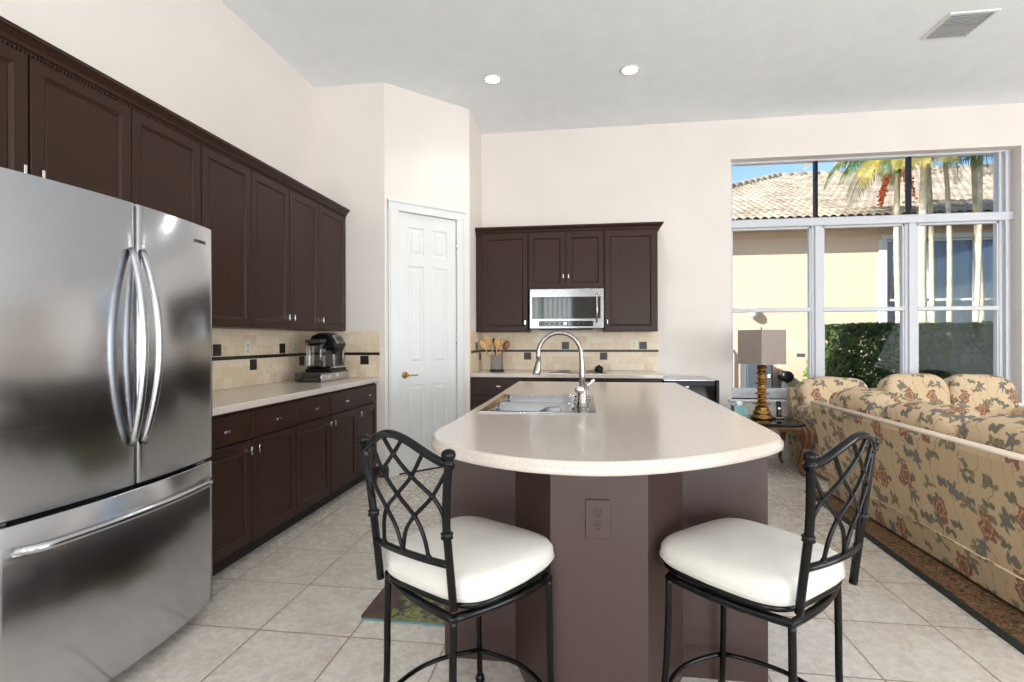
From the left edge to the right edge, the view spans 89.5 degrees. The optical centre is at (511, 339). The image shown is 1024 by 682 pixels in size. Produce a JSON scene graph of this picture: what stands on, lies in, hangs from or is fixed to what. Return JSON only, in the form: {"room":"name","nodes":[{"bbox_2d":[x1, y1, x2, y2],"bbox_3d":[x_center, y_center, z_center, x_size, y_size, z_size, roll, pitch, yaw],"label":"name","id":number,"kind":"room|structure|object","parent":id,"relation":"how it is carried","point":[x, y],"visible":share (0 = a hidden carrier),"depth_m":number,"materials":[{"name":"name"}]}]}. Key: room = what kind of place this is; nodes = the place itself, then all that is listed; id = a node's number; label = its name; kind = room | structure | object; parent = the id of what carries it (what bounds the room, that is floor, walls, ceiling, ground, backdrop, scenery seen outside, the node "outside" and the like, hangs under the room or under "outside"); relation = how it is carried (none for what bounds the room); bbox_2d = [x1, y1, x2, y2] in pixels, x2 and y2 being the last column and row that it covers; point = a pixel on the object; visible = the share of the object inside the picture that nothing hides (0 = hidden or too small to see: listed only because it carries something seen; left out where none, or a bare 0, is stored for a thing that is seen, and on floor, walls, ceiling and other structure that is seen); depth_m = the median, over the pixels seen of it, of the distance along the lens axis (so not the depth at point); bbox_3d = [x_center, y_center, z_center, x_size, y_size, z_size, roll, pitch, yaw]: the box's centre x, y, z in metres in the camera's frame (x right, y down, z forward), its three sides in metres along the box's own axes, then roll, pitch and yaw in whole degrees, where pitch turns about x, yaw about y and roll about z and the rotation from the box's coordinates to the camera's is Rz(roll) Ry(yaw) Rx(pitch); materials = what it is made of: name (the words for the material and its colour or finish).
{"room":"kitchen","nodes":[
{"label":"kitchen","id":0,"kind":"room"},
{"bbox_2d":[0,0,313,390],"bbox_3d":[-2.407,-0.544,1.446,0.200,3.610,9.810,0,0,8],"label":"wall","id":1,"kind":"structure","parent":0,"point":[198,60],"depth_m":3.37,"materials":[{"name":"white paint"}]},
{"bbox_2d":[0,42,130,201],"bbox_3d":[-2.047,-0.836,2.056,0.344,0.591,0.935,0,0,8],"label":"upper cabinet","id":2,"kind":"object","parent":1,"relation":"attached to","point":[54,126],"visible":0.58,"depth_m":2.17,"materials":[{"name":"brown wood"}]},
{"bbox_2d":[0,16,349,217],"bbox_3d":[-1.891,-1.156,3.144,0.342,0.081,3.315,0,0,8],"label":"crown molding","id":3,"kind":"structure","parent":2,"relation":"attached to","point":[12,35],"depth_m":2.52,"materials":[{"name":"brown wood"}]},
{"bbox_2d":[131,109,250,327],"bbox_3d":[-1.921,-0.605,2.970,0.344,1.053,0.908,0,0,8],"label":"upper cabinet","id":4,"kind":"object","parent":1,"relation":"attached to","point":[173,174],"visible":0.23,"depth_m":3.00,"materials":[{"name":"brown wood"}]},
{"bbox_2d":[223,170,318,329],"bbox_3d":[-1.799,-0.606,3.853,0.344,1.053,0.874,0,0,8],"label":"upper cabinet","id":5,"kind":"object","parent":1,"relation":"attached to","point":[284,223],"visible":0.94,"depth_m":3.75,"materials":[{"name":"brown wood"}]},
{"bbox_2d":[212,328,379,390],"bbox_3d":[-1.681,0.133,3.622,0.639,0.422,2.319,0,0,8],"label":"tile backsplash","id":6,"kind":"structure","parent":1,"relation":"attached to","point":[271,359],"depth_m":4.12,"materials":[{"name":"tile"}]},
{"bbox_2d":[244,340,250,355],"bbox_3d":[-1.962,0.064,3.833,0.009,0.120,0.075,0,0,8],"label":"wall outlet","id":7,"kind":"object","parent":6,"relation":"attached to","point":[247,343],"visible":1,"depth_m":3.83,"materials":[{"name":"beige plastic"}]},
{"bbox_2d":[292,340,296,352],"bbox_3d":[-1.876,0.059,4.457,0.009,0.120,0.075,0,0,8],"label":"wall outlet","id":8,"kind":"object","parent":6,"relation":"attached to","point":[294,342],"visible":1,"depth_m":4.45,"materials":[{"name":"beige plastic"}]},
{"bbox_2d":[288,204,345,330],"bbox_3d":[-1.705,-0.606,4.537,0.344,1.053,0.504,0,0,8],"label":"upper cabinet","id":9,"kind":"object","parent":1,"relation":"attached to","point":[332,226],"visible":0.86,"depth_m":4.50,"materials":[{"name":"brown wood"}]},
{"bbox_2d":[314,83,384,465],"bbox_3d":[-1.496,-0.547,4.819,0.685,3.610,0.100,0,0,8],"label":"wall","id":10,"kind":"structure","parent":0,"point":[348,119],"depth_m":4.75,"materials":[{"name":"white paint"}]},
{"bbox_2d":[372,466,388,477],"bbox_3d":[-1.204,1.208,4.723,0.153,0.100,0.032,0,0,-2],"label":"baseboard","id":11,"kind":"structure","parent":10,"relation":"attached to","point":[375,469],"depth_m":4.72,"materials":[{"name":"brown wood"}]},
{"bbox_2d":[384,83,469,460],"bbox_3d":[-0.829,-0.548,5.039,0.916,3.610,0.100,0,0,-37],"label":"wall","id":12,"kind":"structure","parent":0,"point":[426,138],"depth_m":5.00,"materials":[{"name":"white paint"}]},
{"bbox_2d":[399,467,441,474],"bbox_3d":[-0.833,1.251,5.030,0.628,0.011,0.104,0,0,-37],"label":"trim","id":13,"kind":"structure","parent":12,"relation":"attached to","point":[434,467],"depth_m":4.96,"materials":[{"name":"black plastic"}]},
{"bbox_2d":[387,198,466,476],"bbox_3d":[-0.799,-0.018,4.979,0.844,2.550,0.030,0,0,-37],"label":"trim","id":14,"kind":"structure","parent":12,"relation":"attached to","point":[394,206],"depth_m":4.78,"materials":[{"name":"white paint"}]},
{"bbox_2d":[399,212,456,472],"bbox_3d":[-0.801,0.025,4.990,0.628,2.439,0.110,0,0,-37],"label":"door","id":15,"kind":"structure","parent":12,"relation":"in","point":[427,245],"depth_m":4.98,"materials":[{"name":"white paint"}]},
{"bbox_2d":[469,110,481,410],"bbox_3d":[-0.439,-0.549,5.601,0.100,3.610,0.642,0,0,8],"label":"wall","id":16,"kind":"structure","parent":0,"point":[475,178],"depth_m":5.48,"materials":[{"name":"white paint"}]},
{"bbox_2d":[108,458,1023,681],"bbox_3d":[2.888,1.308,0.719,10.880,0.120,9.810,0,0,8],"label":"floor","id":17,"kind":"structure","parent":0,"point":[291,608],"depth_m":2.27,"materials":[{"name":"tile"}]},
{"bbox_2d":[0,167,213,681],"bbox_3d":[-1.762,0.377,1.972,0.909,1.764,0.910,0,0,8],"label":"refrigerator","id":18,"kind":"object","parent":17,"relation":"on","point":[106,480],"visible":1,"depth_m":1.76,"materials":[{"name":"silver metal"}]},
{"bbox_2d":[206,400,295,575],"bbox_3d":[-1.768,0.823,2.969,0.639,0.872,0.929,0,0,8],"label":"base cabinet","id":19,"kind":"object","parent":17,"relation":"on","point":[253,458],"visible":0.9,"depth_m":2.94,"materials":[{"name":"brown wood"}]},
{"bbox_2d":[212,377,378,415],"bbox_3d":[-1.680,0.365,3.639,0.633,0.041,2.282,0,0,8],"label":"countertop","id":20,"kind":"structure","parent":19,"relation":"on","point":[241,398],"depth_m":3.44,"materials":[{"name":"beige stone"}]},
{"bbox_2d":[295,370,348,382],"bbox_3d":[-1.612,0.306,4.417,0.231,0.076,0.499,0,0,8],"label":"storage drawer","id":21,"kind":"object","parent":20,"relation":"on","point":[318,377],"visible":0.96,"depth_m":4.26,"materials":[{"name":"silver metal"}]},
{"bbox_2d":[305,333,345,371],"bbox_3d":[-1.585,0.104,4.402,0.239,0.327,0.337,0,0,8],"label":"coffee maker","id":22,"kind":"object","parent":20,"relation":"on","point":[325,352],"visible":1,"depth_m":4.34,"materials":[{"name":"black plastic"}]},
{"bbox_2d":[325,365,344,367],"bbox_3d":[-1.524,0.230,4.440,0.094,0.016,0.204,0,0,8],"label":"drip tray","id":23,"kind":"object","parent":22,"relation":"on","point":[327,366],"depth_m":4.43,"materials":[{"name":"silver metal"}]},
{"bbox_2d":[284,387,356,529],"bbox_3d":[-1.642,0.823,3.886,0.639,0.872,0.921,0,0,8],"label":"base cabinet","id":24,"kind":"object","parent":17,"relation":"on","point":[326,423],"visible":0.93,"depth_m":3.77,"materials":[{"name":"brown wood"}]},
{"bbox_2d":[347,383,376,489],"bbox_3d":[-1.550,0.822,4.555,0.639,0.872,0.427,0,0,8],"label":"base cabinet","id":25,"kind":"object","parent":17,"relation":"on","point":[366,407],"visible":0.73,"depth_m":4.49,"materials":[{"name":"brown wood"}]},
{"bbox_2d":[361,584,444,625],"bbox_3d":[-0.429,1.252,2.583,0.440,0.006,0.600,0,0,8],"label":"kitchen mat","id":26,"kind":"object","parent":17,"relation":"on","point":[403,610],"visible":0.24,"depth_m":2.37,"materials":[{"name":"multicoloured fabric"}]},
{"bbox_2d":[358,429,554,681],"bbox_3d":[-0.159,0.747,1.588,0.504,1.017,0.562,0,0,45],"label":"bar stool","id":27,"kind":"object","parent":17,"relation":"on","point":[481,566],"visible":1,"depth_m":1.46,"materials":[{"name":"black metal"}]},
{"bbox_2d":[385,516,553,602],"bbox_3d":[-0.134,0.657,1.615,0.443,0.087,0.435,0,0,37],"label":"seat cushion","id":28,"kind":"object","parent":27,"relation":"on","point":[494,560],"depth_m":1.49,"materials":[{"name":"white fabric"}]},
{"bbox_2d":[471,377,523,410],"bbox_3d":[-0.113,0.819,5.543,0.547,0.872,0.664,0,0,8],"label":"base cabinet","id":29,"kind":"object","parent":17,"relation":"on","point":[483,389],"visible":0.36,"depth_m":5.26,"materials":[{"name":"brown wood"}]},
{"bbox_2d":[470,370,663,378],"bbox_3d":[0.565,0.360,5.460,1.920,0.041,0.643,0,0,8],"label":"countertop","id":30,"kind":"structure","parent":29,"relation":"on","point":[482,373],"depth_m":5.19,"materials":[{"name":"beige stone"}]},
{"bbox_2d":[490,355,503,371],"bbox_3d":[-0.164,0.251,5.595,0.160,0.178,0.160,0,0,8],"label":"utensil crock","id":31,"kind":"object","parent":30,"relation":"on","point":[496,360],"visible":0.98,"depth_m":5.53,"materials":[{"name":"grey ceramic"}]},
{"bbox_2d":[479,340,490,357],"bbox_3d":[-0.257,0.156,5.582,0.211,0.305,0.020,0,0,4],"label":"spoon","id":32,"kind":"object","parent":31,"relation":"in","point":[482,344],"visible":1,"depth_m":5.58,"materials":[{"name":"brown wood"}]},
{"bbox_2d":[484,336,493,354],"bbox_3d":[-0.222,0.134,5.617,0.171,0.347,0.014,0,0,3],"label":"spatula","id":33,"kind":"object","parent":31,"relation":"in","point":[488,341],"visible":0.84,"depth_m":5.61,"materials":[{"name":"brown wood"}]},
{"bbox_2d":[494,338,499,354],"bbox_3d":[-0.163,0.140,5.571,0.072,0.330,0.024,0,0,8],"label":"spoon","id":34,"kind":"object","parent":31,"relation":"in","point":[496,340],"visible":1,"depth_m":5.57,"materials":[{"name":"brown wood"}]},
{"bbox_2d":[499,338,506,354],"bbox_3d":[-0.124,0.142,5.595,0.130,0.329,0.014,0,0,1],"label":"fork","id":35,"kind":"object","parent":31,"relation":"in","point":[501,341],"visible":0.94,"depth_m":5.59,"materials":[{"name":"brown wood"}]},
{"bbox_2d":[501,341,509,354],"bbox_3d":[-0.107,0.158,5.580,0.168,0.298,0.021,0,0,2],"label":"spoon","id":36,"kind":"object","parent":31,"relation":"in","point":[506,344],"visible":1,"depth_m":5.57,"materials":[{"name":"brown wood"}]},
{"bbox_2d":[549,370,606,373],"bbox_3d":[0.694,0.335,5.426,0.585,0.008,0.470,0,0,8],"label":"cooktop","id":37,"kind":"object","parent":30,"relation":"in","point":[551,371],"visible":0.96,"depth_m":5.39,"materials":[{"name":"black glass"}]},
{"bbox_2d":[595,365,602,370],"bbox_3d":[0.914,0.294,5.426,0.090,0.070,0.090,0,0,8],"label":"timer","id":38,"kind":"object","parent":37,"relation":"on","point":[597,368],"visible":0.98,"depth_m":5.39,"materials":[{"name":"black plastic"}]},
{"bbox_2d":[524,378,604,381],"bbox_3d":[0.561,0.817,5.451,0.809,0.872,0.664,0,0,8],"label":"base cabinet","id":39,"kind":"object","parent":17,"relation":"on","point":[525,379],"visible":0.06,"depth_m":5.16,"materials":[{"name":"brown wood"}]},
{"bbox_2d":[431,381,783,681],"bbox_3d":[0.474,0.797,2.795,1.297,0.914,2.773,0,0,8],"label":"kitchen island","id":40,"kind":"object","parent":17,"relation":"on","point":[668,458],"visible":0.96,"depth_m":1.75,"materials":[{"name":"beige stone"}]},
{"bbox_2d":[585,499,610,538],"bbox_3d":[0.269,0.562,1.619,0.078,0.122,0.009,0,0,8],"label":"wall outlet","id":41,"kind":"object","parent":40,"relation":"attached to","point":[597,512],"visible":1,"depth_m":1.62,"materials":[{"name":"brown plastic"}]},
{"bbox_2d":[593,508,602,518],"bbox_3d":[0.269,0.543,1.616,0.033,0.033,0.004,0,0,8],"label":"socket","id":42,"kind":"object","parent":41,"relation":"attached to","point":[597,512],"depth_m":1.61,"materials":[{"name":"brown plastic"}]},
{"bbox_2d":[593,520,602,530],"bbox_3d":[0.269,0.582,1.616,0.033,0.033,0.004,0,0,8],"label":"socket","id":43,"kind":"object","parent":41,"relation":"attached to","point":[597,524],"depth_m":1.61,"materials":[{"name":"brown plastic"}]},
{"bbox_2d":[431,381,783,476],"bbox_3d":[0.473,0.360,2.795,1.297,0.040,2.773,0,0,8],"label":"island countertop","id":44,"kind":"structure","parent":40,"relation":"on","point":[636,428],"depth_m":1.83,"materials":[{"name":"beige stone"}]},
{"bbox_2d":[478,394,595,413],"bbox_3d":[0.166,0.426,2.773,0.548,0.182,0.768,0,0,8],"label":"sink","id":45,"kind":"object","parent":44,"relation":"in","point":[506,403],"visible":0.53,"depth_m":2.76,"materials":[{"name":"silver metal"}]},
{"bbox_2d":[587,387,590,399],"bbox_3d":[0.405,0.295,2.902,0.072,0.078,0.042,0,0,8],"label":"soap dispenser","id":46,"kind":"object","parent":45,"relation":"on","point":[588,397],"visible":0.31,"depth_m":2.89,"materials":[{"name":"silver metal"}]},
{"bbox_2d":[533,330,594,406],"bbox_3d":[0.260,0.144,2.596,0.312,0.382,0.087,0,0,8],"label":"kitchen faucet","id":47,"kind":"object","parent":44,"relation":"on","point":[581,389],"visible":1,"depth_m":2.59,"materials":[{"name":"silver metal"}]},
{"bbox_2d":[605,378,661,382],"bbox_3d":[1.234,0.816,5.358,0.546,0.872,0.664,0,0,8],"label":"base cabinet","id":48,"kind":"object","parent":17,"relation":"on","point":[606,379],"visible":0.09,"depth_m":5.07,"materials":[{"name":"brown wood"}]},
{"bbox_2d":[662,376,718,403],"bbox_3d":[1.779,0.819,5.287,0.520,0.862,0.630,0,0,8],"label":"wine cooler","id":49,"kind":"object","parent":17,"relation":"on","point":[707,387],"visible":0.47,"depth_m":5.01,"materials":[{"name":"black plastic"}]},
{"bbox_2d":[659,431,879,681],"bbox_3d":[0.755,0.744,1.562,0.504,1.017,0.562,0,0,-38],"label":"bar stool","id":50,"kind":"object","parent":17,"relation":"on","point":[755,569],"visible":1,"depth_m":1.44,"materials":[{"name":"black metal"}]},
{"bbox_2d":[660,518,844,606],"bbox_3d":[0.733,0.655,1.591,0.443,0.087,0.435,0,0,-34],"label":"seat cushion","id":51,"kind":"object","parent":50,"relation":"on","point":[747,562],"depth_m":1.48,"materials":[{"name":"white fabric"}]},
{"bbox_2d":[747,415,810,476],"bbox_3d":[2.419,1.011,5.018,0.679,0.484,0.618,0,0,8],"label":"end table","id":52,"kind":"object","parent":17,"relation":"on","point":[788,424],"visible":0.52,"depth_m":4.73,"materials":[{"name":"brown wood"}]},
{"bbox_2d":[731,401,746,417],"bbox_3d":[2.229,0.684,5.074,0.120,0.169,0.120,0,0,8],"label":"tissue box","id":53,"kind":"object","parent":52,"relation":"on","point":[741,409],"visible":0.77,"depth_m":5.02,"materials":[{"name":"teal cardboard"}]},
{"bbox_2d":[738,327,785,419],"bbox_3d":[2.442,0.323,5.054,0.302,0.892,0.302,0,0,-19],"label":"table lamp","id":54,"kind":"object","parent":52,"relation":"on","point":[761,348],"visible":1,"depth_m":4.96,"materials":[{"name":"brown metal"}]},
{"bbox_2d":[773,401,784,418],"bbox_3d":[2.596,0.683,5.026,0.090,0.169,0.085,0,0,8],"label":"cordless phone","id":55,"kind":"object","parent":52,"relation":"on","point":[778,403],"visible":0.94,"depth_m":5.01,"materials":[{"name":"black plastic"}]},
{"bbox_2d":[787,376,868,478],"bbox_3d":[3.173,0.807,4.889,0.767,0.877,0.912,0,0,8],"label":"armchair","id":56,"kind":"object","parent":17,"relation":"on","point":[820,389],"visible":0.27,"depth_m":5.12,"materials":[{"name":"fabric"}]},
{"bbox_2d":[795,376,868,403],"bbox_3d":[3.211,0.594,5.197,0.656,0.452,0.290,0,0,8],"label":"cushion","id":57,"kind":"object","parent":56,"relation":"on","point":[820,389],"depth_m":5.12,"materials":[{"name":"fabric"}]},
{"bbox_2d":[804,491,1023,653],"bbox_3d":[3.576,1.240,2.502,2.984,0.012,3.110,0,0,8],"label":"area rug","id":58,"kind":"object","parent":17,"relation":"on","point":[1002,618],"visible":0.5,"depth_m":2.63,"materials":[{"name":"brown carpet"}]},
{"bbox_2d":[810,387,1023,611],"bbox_3d":[2.784,0.791,2.958,1.110,0.887,2.237,0,0,8],"label":"sofa","id":59,"kind":"object","parent":58,"relation":"on","point":[948,479],"visible":0.94,"depth_m":2.71,"materials":[{"name":"fabric"}]},
{"bbox_2d":[829,387,900,416],"bbox_3d":[2.550,0.590,3.704,0.296,0.474,0.724,0,0,8],"label":"cushion","id":60,"kind":"object","parent":59,"relation":"on","point":[859,399],"depth_m":3.55,"materials":[{"name":"fabric"}]},
{"bbox_2d":[880,400,980,436],"bbox_3d":[2.452,0.592,3.000,0.291,0.462,0.728,0,0,8],"label":"cushion","id":61,"kind":"object","parent":59,"relation":"on","point":[947,419],"depth_m":2.88,"materials":[{"name":"fabric"}]},
{"bbox_2d":[958,414,1023,454],"bbox_3d":[2.358,0.588,2.307,0.296,0.479,0.717,0,0,8],"label":"cushion","id":62,"kind":"object","parent":59,"relation":"on","point":[1002,431],"depth_m":2.39,"materials":[{"name":"fabric"}]},
{"bbox_2d":[868,373,1023,415],"bbox_3d":[4.198,0.785,4.748,1.277,0.916,0.915,0,0,8],"label":"loveseat","id":63,"kind":"object","parent":17,"relation":"on","point":[982,394],"visible":0.32,"depth_m":4.95,"materials":[{"name":"fabric"}]},
{"bbox_2d":[877,373,950,404],"bbox_3d":[3.958,0.571,5.094,0.587,0.487,0.295,0,0,8],"label":"cushion","id":64,"kind":"object","parent":63,"relation":"on","point":[926,387],"depth_m":5.00,"materials":[{"name":"fabric"}]},
{"bbox_2d":[943,374,1018,415],"bbox_3d":[4.520,0.577,5.016,0.583,0.489,0.295,0,0,8],"label":"cushion","id":65,"kind":"object","parent":63,"relation":"on","point":[982,394],"depth_m":4.91,"materials":[{"name":"fabric"}]},
{"bbox_2d":[221,0,1023,133],"bbox_3d":[2.879,-2.437,0.719,10.880,0.150,9.810,0,0,8],"label":"ceiling","id":66,"kind":"structure","parent":0,"point":[559,63],"depth_m":4.28,"materials":[{"name":"paint"}]},
{"bbox_2d":[483,74,501,84],"bbox_3d":[-0.176,-2.350,4.667,0.180,0.008,0.180,0,0,8],"label":"recessed light","id":67,"kind":"object","parent":66,"relation":"in","point":[492,79],"visible":1,"depth_m":4.67,"materials":[{"name":"white paint"}]},
{"bbox_2d":[620,65,640,75],"bbox_3d":[1.031,-2.353,4.511,0.180,0.008,0.180,0,0,8],"label":"recessed light","id":68,"kind":"object","parent":66,"relation":"in","point":[628,70],"visible":1,"depth_m":4.51,"materials":[{"name":"white paint"}]},
{"bbox_2d":[920,8,1001,39],"bbox_3d":[3.351,-2.354,3.874,0.335,0.017,0.340,0,0,8],"label":"ceiling vent","id":69,"kind":"object","parent":66,"relation":"in","point":[955,24],"visible":1,"depth_m":3.86,"materials":[{"name":"white metal"}]},
{"bbox_2d":[481,103,1023,447],"bbox_3d":[3.637,-0.559,5.465,10.680,3.610,0.200,0,0,8],"label":"wall","id":70,"kind":"structure","parent":0,"point":[678,175],"depth_m":5.59,"materials":[{"name":"white paint"}]},
{"bbox_2d":[476,234,530,332],"bbox_3d":[-0.088,-0.610,5.683,0.564,1.053,0.379,0,0,8],"label":"upper cabinet","id":71,"kind":"object","parent":70,"relation":"attached to","point":[502,292],"visible":0.94,"depth_m":5.53,"materials":[{"name":"brown wood"}]},
{"bbox_2d":[470,331,658,372],"bbox_3d":[0.586,0.125,5.471,1.961,0.427,0.619,0,0,8],"label":"tile backsplash","id":72,"kind":"structure","parent":70,"relation":"attached to","point":[609,350],"depth_m":5.74,"materials":[{"name":"tile"}]},
{"bbox_2d":[630,340,637,348],"bbox_3d":[1.337,0.051,5.667,0.080,0.100,0.009,0,0,8],"label":"wall outlet","id":73,"kind":"object","parent":72,"relation":"attached to","point":[633,343],"visible":1,"depth_m":5.66,"materials":[{"name":"beige plastic"}]},
{"bbox_2d":[528,232,603,290],"bbox_3d":[0.586,-0.837,5.590,0.794,0.601,0.379,0,0,8],"label":"upper cabinet","id":74,"kind":"object","parent":70,"relation":"attached to","point":[555,260],"visible":0.93,"depth_m":5.43,"materials":[{"name":"brown wood"}]},
{"bbox_2d":[530,288,603,330],"bbox_3d":[0.590,-0.318,5.552,0.769,0.430,0.453,0,0,8],"label":"microwave","id":75,"kind":"object","parent":74,"relation":"attached to","point":[582,308],"visible":1,"depth_m":5.38,"materials":[{"name":"silver metal"}]},
{"bbox_2d":[475,221,663,235],"bbox_3d":[0.600,-1.162,5.585,1.960,0.081,0.385,0,0,8],"label":"crown molding","id":76,"kind":"structure","parent":74,"relation":"attached to","point":[634,226],"depth_m":5.41,"materials":[{"name":"brown wood"}]},
{"bbox_2d":[603,230,657,331],"bbox_3d":[1.251,-0.613,5.499,0.544,1.053,0.379,0,0,8],"label":"upper cabinet","id":77,"kind":"object","parent":70,"relation":"attached to","point":[630,257],"visible":0.93,"depth_m":5.34,"materials":[{"name":"brown wood"}]},
{"bbox_2d":[768,448,788,457],"bbox_3d":[5.415,1.192,5.113,6.670,0.100,0.014,0,0,8],"label":"baseboard","id":78,"kind":"structure","parent":70,"relation":"attached to","point":[785,453],"depth_m":5.46,"materials":[{"name":"white paint"}]},
{"bbox_2d":[731,150,1013,397],"bbox_3d":[3.741,-0.654,5.486,2.770,2.570,0.110,0,0,8],"label":"window","id":79,"kind":"structure","parent":70,"relation":"in","point":[1001,217],"depth_m":5.41,"materials":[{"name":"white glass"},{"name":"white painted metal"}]},
{"bbox_2d":[728,398,1023,405],"bbox_3d":[3.732,0.646,5.394,2.830,0.030,0.135,0,0,8],"label":"trim","id":80,"kind":"structure","parent":70,"relation":"attached to","point":[731,399],"depth_m":5.49,"materials":[{"name":"white paint"}]},
{"label":"outside","id":81,"kind":"structure","parent":0,"visible":0},
{"bbox_3d":[8.095,1.435,22.134,38.000,0.200,33.940,0,0,8],"label":"ground","id":82,"kind":"structure","parent":81,"visible":0},
{"bbox_2d":[740,364,772,387],"bbox_3d":[4.527,0.864,9.560,0.480,0.960,0.345,0,0,8],"label":"base cabinet","id":83,"kind":"object","parent":82,"relation":"on","point":[747,375],"visible":0.45,"depth_m":9.42,"materials":[{"name":"grey metal"}]},
{"bbox_2d":[778,371,793,387],"bbox_3d":[4.970,0.952,9.406,0.205,0.782,0.290,0,0,8],"label":"hose reel","id":84,"kind":"object","parent":82,"relation":"on","point":[785,377],"visible":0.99,"depth_m":9.27,"materials":[{"name":"black plastic"}]},
{"bbox_2d":[802,346,850,380],"bbox_3d":[5.277,0.736,8.659,0.772,1.316,0.552,0,0,8],"label":"shrub","id":85,"kind":"object","parent":82,"relation":"on","point":[806,368],"visible":0.02,"depth_m":8.71,"materials":[{"name":"green plant"}]},
{"bbox_2d":[732,164,992,387],"bbox_3d":[9.011,-1.664,14.542,14.263,6.194,11.730,0,0,8],"label":"neighbor house","id":86,"kind":"structure","parent":82,"relation":"on","point":[770,267],"depth_m":9.67,"materials":[{"name":"beige paint"}]},
{"bbox_2d":[749,306,757,317],"bbox_3d":[4.537,-0.516,9.694,0.180,0.218,0.156,0,0,8],"label":"wall light","id":87,"kind":"object","parent":86,"relation":"attached to","point":[752,315],"visible":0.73,"depth_m":9.65,"materials":[{"name":"white glass"}]},
{"bbox_2d":[778,348,807,387],"bbox_3d":[5.226,0.702,9.582,0.500,1.080,0.121,0,0,8],"label":"meter box","id":88,"kind":"object","parent":86,"relation":"attached to","point":[796,358],"visible":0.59,"depth_m":9.53,"materials":[{"name":"beige paint"}]},
{"bbox_2d":[888,240,992,355],"bbox_3d":[8.324,-0.740,9.342,2.930,2.150,0.058,0,0,8],"label":"window","id":89,"kind":"structure","parent":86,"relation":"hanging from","point":[964,264],"depth_m":9.38,"materials":[{"name":"clear glass"}]},
{"bbox_2d":[888,240,992,289],"bbox_3d":[8.319,-1.362,9.315,2.910,0.874,0.008,0,0,8],"label":"window","id":90,"kind":"structure","parent":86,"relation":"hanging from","point":[940,246],"depth_m":9.37,"materials":[{"name":"clear glass"}]},
{"bbox_2d":[802,156,975,360],"bbox_3d":[6.338,-1.015,8.593,2.408,4.711,1.890,0,0,-33],"label":"palm tree","id":91,"kind":"object","parent":82,"relation":"on","point":[885,181],"visible":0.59,"depth_m":8.53,"materials":[{"name":"green plant"}]},
{"bbox_2d":[825,319,992,387],"bbox_3d":[6.683,0.519,7.754,3.572,1.642,0.907,0,0,8],"label":"hedge","id":92,"kind":"object","parent":82,"relation":"on","point":[846,361],"visible":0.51,"depth_m":7.53,"materials":[{"name":"green plant"}]},
{"bbox_2d":[845,155,986,373],"bbox_3d":[6.560,-1.073,8.316,1.836,4.826,2.150,0,0,8],"label":"palm tree","id":93,"kind":"object","parent":82,"relation":"on","point":[924,164],"visible":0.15,"depth_m":8.23,"materials":[{"name":"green plant"}]},
{"bbox_2d":[884,156,977,353],"bbox_3d":[7.020,-1.107,8.264,1.752,4.892,1.923,0,0,8],"label":"palm tree","id":94,"kind":"object","parent":82,"relation":"on","point":[949,302],"visible":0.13,"depth_m":8.34,"materials":[{"name":"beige plant"}]},
{"bbox_2d":[871,155,991,322],"bbox_3d":[6.975,-1.171,8.587,1.835,5.020,2.128,0,0,39],"label":"palm tree","id":95,"kind":"object","parent":82,"relation":"on","point":[930,192],"visible":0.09,"depth_m":8.60,"materials":[{"name":"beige plant"}]},
{"bbox_2d":[912,155,992,368],"bbox_3d":[7.692,-1.138,8.586,1.835,4.952,2.023,0,0,8],"label":"palm tree","id":96,"kind":"object","parent":82,"relation":"on","point":[974,175],"visible":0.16,"depth_m":8.47,"materials":[{"name":"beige plant"}]},
{"bbox_2d":[930,155,990,344],"bbox_3d":[7.551,-1.191,8.282,1.593,5.057,1.882,0,0,30],"label":"palm tree","id":97,"kind":"object","parent":82,"relation":"on","point":[978,268],"visible":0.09,"depth_m":8.23,"materials":[{"name":"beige plant"}]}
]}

